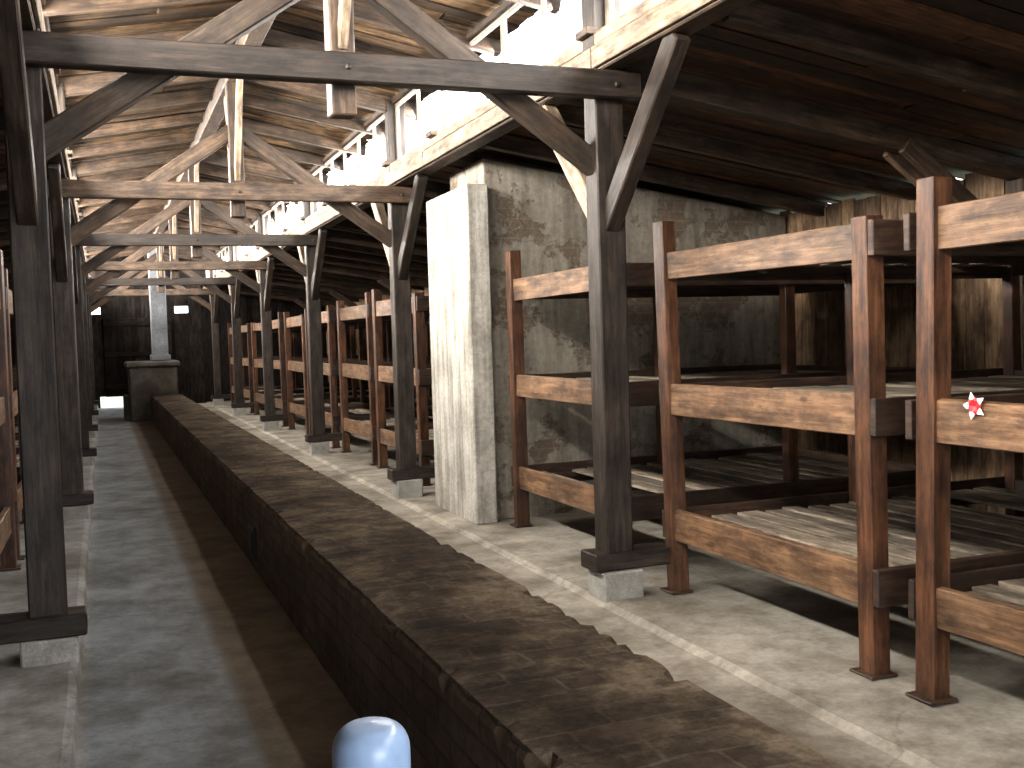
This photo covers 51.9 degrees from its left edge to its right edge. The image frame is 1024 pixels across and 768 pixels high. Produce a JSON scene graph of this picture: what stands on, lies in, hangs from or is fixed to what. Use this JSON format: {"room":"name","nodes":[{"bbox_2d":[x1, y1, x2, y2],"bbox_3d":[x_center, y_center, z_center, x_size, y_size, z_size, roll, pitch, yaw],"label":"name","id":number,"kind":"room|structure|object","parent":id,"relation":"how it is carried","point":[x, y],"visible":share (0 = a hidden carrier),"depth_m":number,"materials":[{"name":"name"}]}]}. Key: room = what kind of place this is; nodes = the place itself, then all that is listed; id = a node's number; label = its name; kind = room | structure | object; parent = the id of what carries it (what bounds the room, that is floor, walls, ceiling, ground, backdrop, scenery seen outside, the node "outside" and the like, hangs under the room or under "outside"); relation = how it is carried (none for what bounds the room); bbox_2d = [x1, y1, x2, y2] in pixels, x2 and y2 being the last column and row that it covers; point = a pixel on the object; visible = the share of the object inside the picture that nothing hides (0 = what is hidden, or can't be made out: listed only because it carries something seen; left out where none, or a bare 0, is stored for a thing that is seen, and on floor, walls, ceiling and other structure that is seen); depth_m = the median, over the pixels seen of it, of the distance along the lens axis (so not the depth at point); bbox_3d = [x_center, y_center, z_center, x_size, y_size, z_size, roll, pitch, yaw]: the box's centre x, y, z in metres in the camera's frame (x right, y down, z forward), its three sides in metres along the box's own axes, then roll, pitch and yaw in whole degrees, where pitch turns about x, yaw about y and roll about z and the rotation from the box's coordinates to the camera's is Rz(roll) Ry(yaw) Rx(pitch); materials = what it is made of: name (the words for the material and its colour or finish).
{"room":"dormitory","nodes":[
{"label":"dormitory","id":0,"kind":"room"},
{"bbox_2d":[11,255,327,407],"bbox_3d":[-9.636,-1.474,27.992,9.441,4.139,0.057,-3,3,-21],"label":"wall","id":1,"kind":"structure","parent":0,"point":[191,332],"depth_m":28.40,"materials":[{"name":"brown wood"}]},
{"bbox_2d":[31,0,90,278],"bbox_3d":[-5.178,-1.994,12.407,0.185,0.235,32.195,-3,3,-21],"label":"trim","id":2,"kind":"structure","parent":1,"relation":"attached to","point":[37,8],"depth_m":6.28,"materials":[{"name":"brown wood"}]},
{"bbox_2d":[103,318,172,396],"bbox_3d":[-9.867,-0.630,27.838,1.701,2.224,0.092,-3,3,-21],"label":"door","id":3,"kind":"structure","parent":1,"relation":"in","point":[127,329],"depth_m":27.70,"materials":[{"name":"brown wood"}]},
{"bbox_2d":[213,246,228,277],"bbox_3d":[-6.780,-2.851,24.614,0.040,0.560,4.318,-3,3,-21],"label":"window","id":4,"kind":"structure","parent":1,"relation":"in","point":[224,248],"depth_m":24.46,"materials":[{"name":"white wood"}]},
{"bbox_2d":[233,220,256,260],"bbox_3d":[-5.163,-2.715,20.462,0.040,0.560,4.318,-3,3,-21],"label":"window","id":5,"kind":"structure","parent":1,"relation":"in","point":[255,222],"depth_m":21.10,"materials":[{"name":"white wood"}]},
{"bbox_2d":[262,202,300,233],"bbox_3d":[-3.545,-2.579,16.310,0.040,0.560,4.318,-3,3,-21],"label":"window","id":6,"kind":"structure","parent":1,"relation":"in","point":[278,203],"depth_m":16.69,"materials":[{"name":"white wood"}]},
{"bbox_2d":[310,113,384,214],"bbox_3d":[-1.927,-2.443,12.158,0.040,0.560,4.318,-3,3,-21],"label":"window","id":7,"kind":"structure","parent":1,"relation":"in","point":[372,126],"depth_m":11.50,"materials":[{"name":"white wood"}]},
{"bbox_2d":[203,0,714,288],"bbox_3d":[-2.461,-2.120,13.462,0.185,0.235,32.194,-3,3,-21],"label":"roof beam","id":8,"kind":"structure","parent":1,"relation":"attached to","point":[647,18],"depth_m":6.55,"materials":[{"name":"brown wood"}]},
{"bbox_2d":[395,0,547,158],"bbox_3d":[-0.310,-2.307,8.006,0.040,0.560,4.318,-3,3,-21],"label":"window","id":9,"kind":"structure","parent":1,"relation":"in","point":[502,20],"depth_m":7.73,"materials":[{"name":"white wood"}]},
{"bbox_2d":[605,0,613,24],"bbox_3d":[1.308,-2.171,3.854,0.040,0.560,4.318,-3,3,-21],"label":"window","id":10,"kind":"structure","parent":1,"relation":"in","point":[609,4],"depth_m":5.82,"materials":[{"name":"white glass"}]},
{"bbox_2d":[0,400,1023,767],"bbox_3d":[-3.731,1.024,13.075,9.652,0.095,32.200,-3,3,-21],"label":"floor","id":11,"kind":"structure","parent":0,"point":[188,658],"depth_m":5.17,"materials":[{"name":"grey concrete"}]},
{"bbox_2d":[0,249,22,571],"bbox_3d":[-4.271,0.258,5.726,2.704,2.138,1.924,-3,3,-21],"label":"bunk","id":12,"kind":"object","parent":11,"relation":"on","point":[8,550],"visible":1,"depth_m":6.98,"materials":[{"name":"brown wood"}]},
{"bbox_2d":[10,328,17,435],"bbox_3d":[-7.504,0.036,14.033,2.703,2.038,1.925,-3,3,-21],"label":"bunk","id":13,"kind":"object","parent":11,"relation":"on","point":[11,329],"visible":0.03,"depth_m":14.98,"materials":[{"name":"brown wood"}]},
{"bbox_2d":[10,331,17,422],"bbox_3d":[-8.250,-0.003,15.950,2.703,1.990,1.845,-3,3,-21],"label":"bunk","id":14,"kind":"object","parent":11,"relation":"on","point":[12,332],"visible":0.02,"depth_m":16.98,"materials":[{"name":"brown wood"}]},
{"bbox_2d":[10,324,18,448],"bbox_3d":[-6.633,0.122,11.798,2.704,2.013,1.844,-3,3,-21],"label":"bunk","id":15,"kind":"object","parent":11,"relation":"on","point":[11,325],"visible":0.02,"depth_m":12.91,"materials":[{"name":"brown wood"}]},
{"bbox_2d":[4,268,25,559],"bbox_3d":[-5.016,0.246,7.645,2.703,2.038,1.845,-3,3,-21],"label":"bunk","id":16,"kind":"object","parent":11,"relation":"on","point":[17,477],"visible":0.35,"depth_m":7.33,"materials":[{"name":"brown wood"}]},
{"bbox_2d":[10,317,19,472],"bbox_3d":[-5.886,0.197,9.882,2.704,1.988,1.925,-3,3,-21],"label":"bunk","id":17,"kind":"object","parent":11,"relation":"on","point":[11,318],"visible":0.02,"depth_m":10.77,"materials":[{"name":"brown wood"}]},
{"bbox_2d":[19,636,78,667],"bbox_3d":[-2.193,1.251,4.996,0.256,0.133,0.248,-3,3,-21],"label":"concrete footing","id":18,"kind":"object","parent":11,"relation":"on","point":[66,649],"visible":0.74,"depth_m":4.88,"materials":[{"name":"grey concrete"}]},
{"bbox_2d":[63,505,89,519],"bbox_3d":[-3.812,1.114,9.148,0.257,0.133,0.241,-3,3,-21],"label":"concrete footing","id":19,"kind":"object","parent":11,"relation":"on","point":[79,511],"visible":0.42,"depth_m":9.05,"materials":[{"name":"grey concrete"}]},
{"bbox_2d":[82,456,92,465],"bbox_3d":[-5.430,0.980,13.299,0.252,0.136,0.245,-3,3,-21],"label":"concrete footing","id":20,"kind":"object","parent":11,"relation":"on","point":[87,461],"visible":0.36,"depth_m":13.21,"materials":[{"name":"grey concrete"}]},
{"bbox_2d":[89,431,94,437],"bbox_3d":[-7.048,0.843,17.450,0.253,0.135,0.243,-3,3,-21],"label":"concrete footing","id":21,"kind":"object","parent":11,"relation":"on","point":[91,433],"visible":0.34,"depth_m":17.36,"materials":[{"name":"grey concrete"}]},
{"bbox_2d":[123,360,179,420],"bbox_3d":[-7.878,0.127,22.972,1.160,1.260,1.620,-3,3,-21],"label":"stove","id":22,"kind":"object","parent":11,"relation":"on","point":[146,379],"visible":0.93,"depth_m":22.25,"materials":[{"name":"paint"}]},
{"bbox_2d":[147,246,170,360],"bbox_3d":[-7.641,-1.806,22.695,0.410,2.608,0.410,-3,3,-21],"label":"brick chimney stack","id":23,"kind":"object","parent":22,"relation":"on","point":[158,308],"visible":0.77,"depth_m":22.56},
{"bbox_2d":[8,225,381,414],"bbox_3d":[-7.325,-1.300,22.060,9.467,4.085,1.786,-3,3,-21],"label":"roof frame","id":24,"kind":"object","parent":11,"relation":"on","point":[234,285],"visible":0.48,"depth_m":22.30,"materials":[{"name":"brown wood"}]},
{"bbox_2d":[87,246,338,404],"bbox_3d":[-8.942,-1.438,26.211,9.457,4.089,1.788,-3,3,-21],"label":"roof frame","id":25,"kind":"object","parent":11,"relation":"on","point":[180,290],"visible":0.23,"depth_m":26.50,"materials":[{"name":"brown wood"}]},
{"bbox_2d":[0,147,427,456],"bbox_3d":[-4.089,-1.030,13.756,9.460,4.085,1.787,-3,3,-21],"label":"roof frame","id":26,"kind":"object","parent":11,"relation":"on","point":[311,248],"visible":0.45,"depth_m":13.69,"materials":[{"name":"brown wood"}]},
{"bbox_2d":[4,200,428,430],"bbox_3d":[-5.710,-1.167,17.905,9.460,4.087,1.787,-3,3,-21],"label":"roof frame","id":27,"kind":"object","parent":11,"relation":"on","point":[264,269],"visible":0.51,"depth_m":18.06,"materials":[{"name":"brown wood"}]},
{"bbox_2d":[213,399,223,405],"bbox_3d":[-7.490,0.466,26.839,0.254,0.178,0.246,-3,3,-21],"label":"concrete footing","id":28,"kind":"object","parent":11,"relation":"on","point":[216,402],"visible":0.94,"depth_m":26.73,"materials":[{"name":"grey concrete"}]},
{"bbox_2d":[0,72,449,506],"bbox_3d":[-2.474,-0.893,9.601,9.464,4.086,1.786,-3,3,-21],"label":"roof frame","id":29,"kind":"object","parent":11,"relation":"on","point":[397,232],"visible":0.69,"depth_m":9.46,"materials":[{"name":"brown wood"}]},
{"bbox_2d":[233,408,245,415],"bbox_3d":[-5.873,0.603,22.687,0.256,0.186,0.247,-3,3,-21],"label":"concrete footing","id":30,"kind":"object","parent":11,"relation":"on","point":[236,411],"visible":0.94,"depth_m":22.58,"materials":[{"name":"grey concrete"}]},
{"bbox_2d":[262,421,278,431],"bbox_3d":[-4.255,0.738,18.537,0.258,0.186,0.243,-3,3,-21],"label":"concrete footing","id":31,"kind":"object","parent":11,"relation":"on","point":[269,425],"visible":0.76,"depth_m":18.43,"materials":[{"name":"grey concrete"}]},
{"bbox_2d":[227,323,338,404],"bbox_3d":[-5.665,-0.544,26.514,2.702,2.088,1.844,-3,3,-21],"label":"bunk","id":32,"kind":"object","parent":11,"relation":"on","point":[229,325],"visible":0.12,"depth_m":26.78,"materials":[{"name":"brown wood"}]},
{"bbox_2d":[240,318,367,412],"bbox_3d":[-4.917,-0.515,24.595,2.704,2.154,1.924,-3,3,-21],"label":"bunk","id":33,"kind":"object","parent":11,"relation":"on","point":[248,393],"visible":0.2,"depth_m":24.21,"materials":[{"name":"brown wood"}]},
{"bbox_2d":[251,322,368,414],"bbox_3d":[-4.045,-0.392,22.363,2.705,2.056,1.844,-3,3,-21],"label":"bunk","id":34,"kind":"object","parent":11,"relation":"on","point":[257,363],"visible":0.18,"depth_m":22.62,"materials":[{"name":"brown wood"}]},
{"bbox_2d":[309,441,329,454],"bbox_3d":[-2.636,0.877,14.385,0.255,0.182,0.242,-3,3,-21],"label":"concrete footing","id":35,"kind":"object","parent":11,"relation":"on","point":[314,447],"visible":0.8,"depth_m":14.28,"materials":[{"name":"grey concrete"}]},
{"bbox_2d":[272,312,415,426],"bbox_3d":[-3.301,-0.349,20.444,2.699,2.094,1.924,-3,3,-21],"label":"bunk","id":36,"kind":"object","parent":11,"relation":"on","point":[281,401],"visible":0.18,"depth_m":19.37,"materials":[{"name":"brown wood"}]},
{"bbox_2d":[283,312,431,436],"bbox_3d":[-2.428,-0.265,18.209,2.703,2.074,1.843,-3,3,-21],"label":"bunk","id":37,"kind":"object","parent":11,"relation":"on","point":[299,408],"visible":0.27,"depth_m":18.47,"materials":[{"name":"brown wood"}]},
{"bbox_2d":[304,305,431,447],"bbox_3d":[-1.681,-0.194,16.293,2.704,2.058,1.925,-3,3,-21],"label":"bunk","id":38,"kind":"object","parent":11,"relation":"on","point":[329,317],"visible":0.2,"depth_m":15.25,"materials":[{"name":"brown wood"}]},
{"bbox_2d":[332,716,410,767],"bbox_3d":[-0.148,0.933,1.240,0.300,1.087,0.300,-3,3,-21],"label":"barrier post","id":39,"kind":"object","parent":11,"relation":"on","point":[375,741],"visible":1,"depth_m":1.19,"materials":[{"name":"blue plastic"}]},
{"bbox_2d":[336,292,432,464],"bbox_3d":[-0.812,-0.146,14.057,2.703,2.105,1.844,-3,3,-21],"label":"bunk","id":40,"kind":"object","parent":11,"relation":"on","point":[365,426],"visible":0.22,"depth_m":13.76,"materials":[{"name":"brown wood"}]},
{"bbox_2d":[371,289,433,485],"bbox_3d":[-0.065,-0.091,12.140,2.704,2.122,1.925,-3,3,-21],"label":"bunk","id":41,"kind":"object","parent":11,"relation":"on","point":[385,436],"visible":0.16,"depth_m":10.99,"materials":[{"name":"brown wood"}]},
{"bbox_2d":[391,479,422,498],"bbox_3d":[-1.019,1.009,10.232,0.256,0.182,0.247,-3,3,-21],"label":"concrete footing","id":42,"kind":"object","parent":11,"relation":"on","point":[412,488],"visible":0.82,"depth_m":10.12,"materials":[{"name":"grey concrete"}]},
{"bbox_2d":[151,394,844,767],"bbox_3d":[-2.653,0.914,10.335,0.693,0.589,25.720,-3,3,-21],"label":"flue","id":43,"kind":"object","parent":11,"relation":"on","point":[478,670],"visible":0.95,"depth_m":3.71,"materials":[{"name":"brick"}]},
{"bbox_2d":[0,0,1023,644],"bbox_3d":[-0.854,-0.758,5.450,9.466,4.083,1.787,-3,3,-21],"label":"roof frame","id":44,"kind":"object","parent":11,"relation":"on","point":[603,173],"visible":0.86,"depth_m":5.36,"materials":[{"name":"brown wood"}]},
{"bbox_2d":[426,158,785,524],"bbox_3d":[0.926,-0.428,9.538,3.136,2.978,1.120,-3,3,-21],"label":"wall","id":45,"kind":"structure","parent":11,"relation":"on","point":[491,208],"depth_m":8.88,"materials":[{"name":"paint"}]},
{"bbox_2d":[588,568,643,602],"bbox_3d":[0.598,1.146,6.079,0.258,0.183,0.244,-3,3,-21],"label":"concrete footing","id":46,"kind":"object","parent":11,"relation":"on","point":[607,586],"visible":0.74,"depth_m":5.98,"materials":[{"name":"grey concrete"}]},
{"bbox_2d":[505,250,915,527],"bbox_3d":[1.551,0.012,7.987,2.702,2.188,1.925,-3,3,-21],"label":"bunk","id":47,"kind":"object","parent":11,"relation":"on","point":[784,470],"visible":0.45,"depth_m":7.90,"materials":[{"name":"brown wood"}]},
{"bbox_2d":[652,215,1023,680],"bbox_3d":[2.421,0.106,5.760,2.704,2.146,1.860,-3,3,-21],"label":"bunk","id":48,"kind":"object","parent":11,"relation":"on","point":[858,544],"visible":0.84,"depth_m":5.41,"materials":[{"name":"brown wood"}]},
{"bbox_2d":[903,176,1023,705],"bbox_3d":[3.170,0.204,3.837,2.701,2.077,1.926,-3,3,-21],"label":"bunk","id":49,"kind":"object","parent":11,"relation":"on","point":[986,606],"visible":0.97,"depth_m":4.11,"materials":[{"name":"brown wood"}]},
{"bbox_2d":[963,392,983,418],"bbox_3d":[1.719,0.082,3.921,0.010,0.105,0.100,-3,3,-21],"label":"flower","id":50,"kind":"object","parent":49,"relation":"attached to","point":[973,405],"visible":1,"depth_m":3.92,"materials":[{"name":"white plant"}]},
{"bbox_2d":[0,0,1023,278],"bbox_3d":[-3.830,-2.335,12.927,9.943,1.633,32.800,-3,3,-21],"label":"ceiling","id":51,"kind":"structure","parent":0,"point":[985,33],"depth_m":7.21,"materials":[{"name":"brown wood"}]},
{"bbox_2d":[19,0,754,286],"bbox_3d":[-3.833,-2.451,12.922,3.154,1.057,32.206,-3,3,-21],"label":"purlins","id":52,"kind":"object","parent":51,"relation":"attached to","point":[716,10],"visible":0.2,"depth_m":7.72,"materials":[{"name":"brown wood"}]},
{"bbox_2d":[0,0,1023,306],"bbox_3d":[-3.731,-2.233,12.682,9.465,1.614,31.334,-3,3,-21],"label":"roof","id":53,"kind":"object","parent":51,"relation":"attached to","point":[759,17],"visible":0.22,"depth_m":8.51,"materials":[{"name":"brown wood"}]},
{"bbox_2d":[325,173,1006,513],"bbox_3d":[0.648,-0.417,14.736,0.078,2.695,32.404,-3,3,-21],"label":"wall","id":54,"kind":"structure","parent":0,"point":[976,304],"depth_m":8.36,"materials":[{"name":"brown wood"}]},
{"label":"outside","id":55,"kind":"structure","parent":0,"visible":0},
{"bbox_2d":[100,396,122,407],"bbox_3d":[-5.389,1.390,14.052,120.000,0.001,150.000,-3,3,-21],"label":"ground","id":56,"kind":"structure","parent":55,"point":[106,402],"depth_m":36.79,"materials":[{"name":"white"}]}
]}

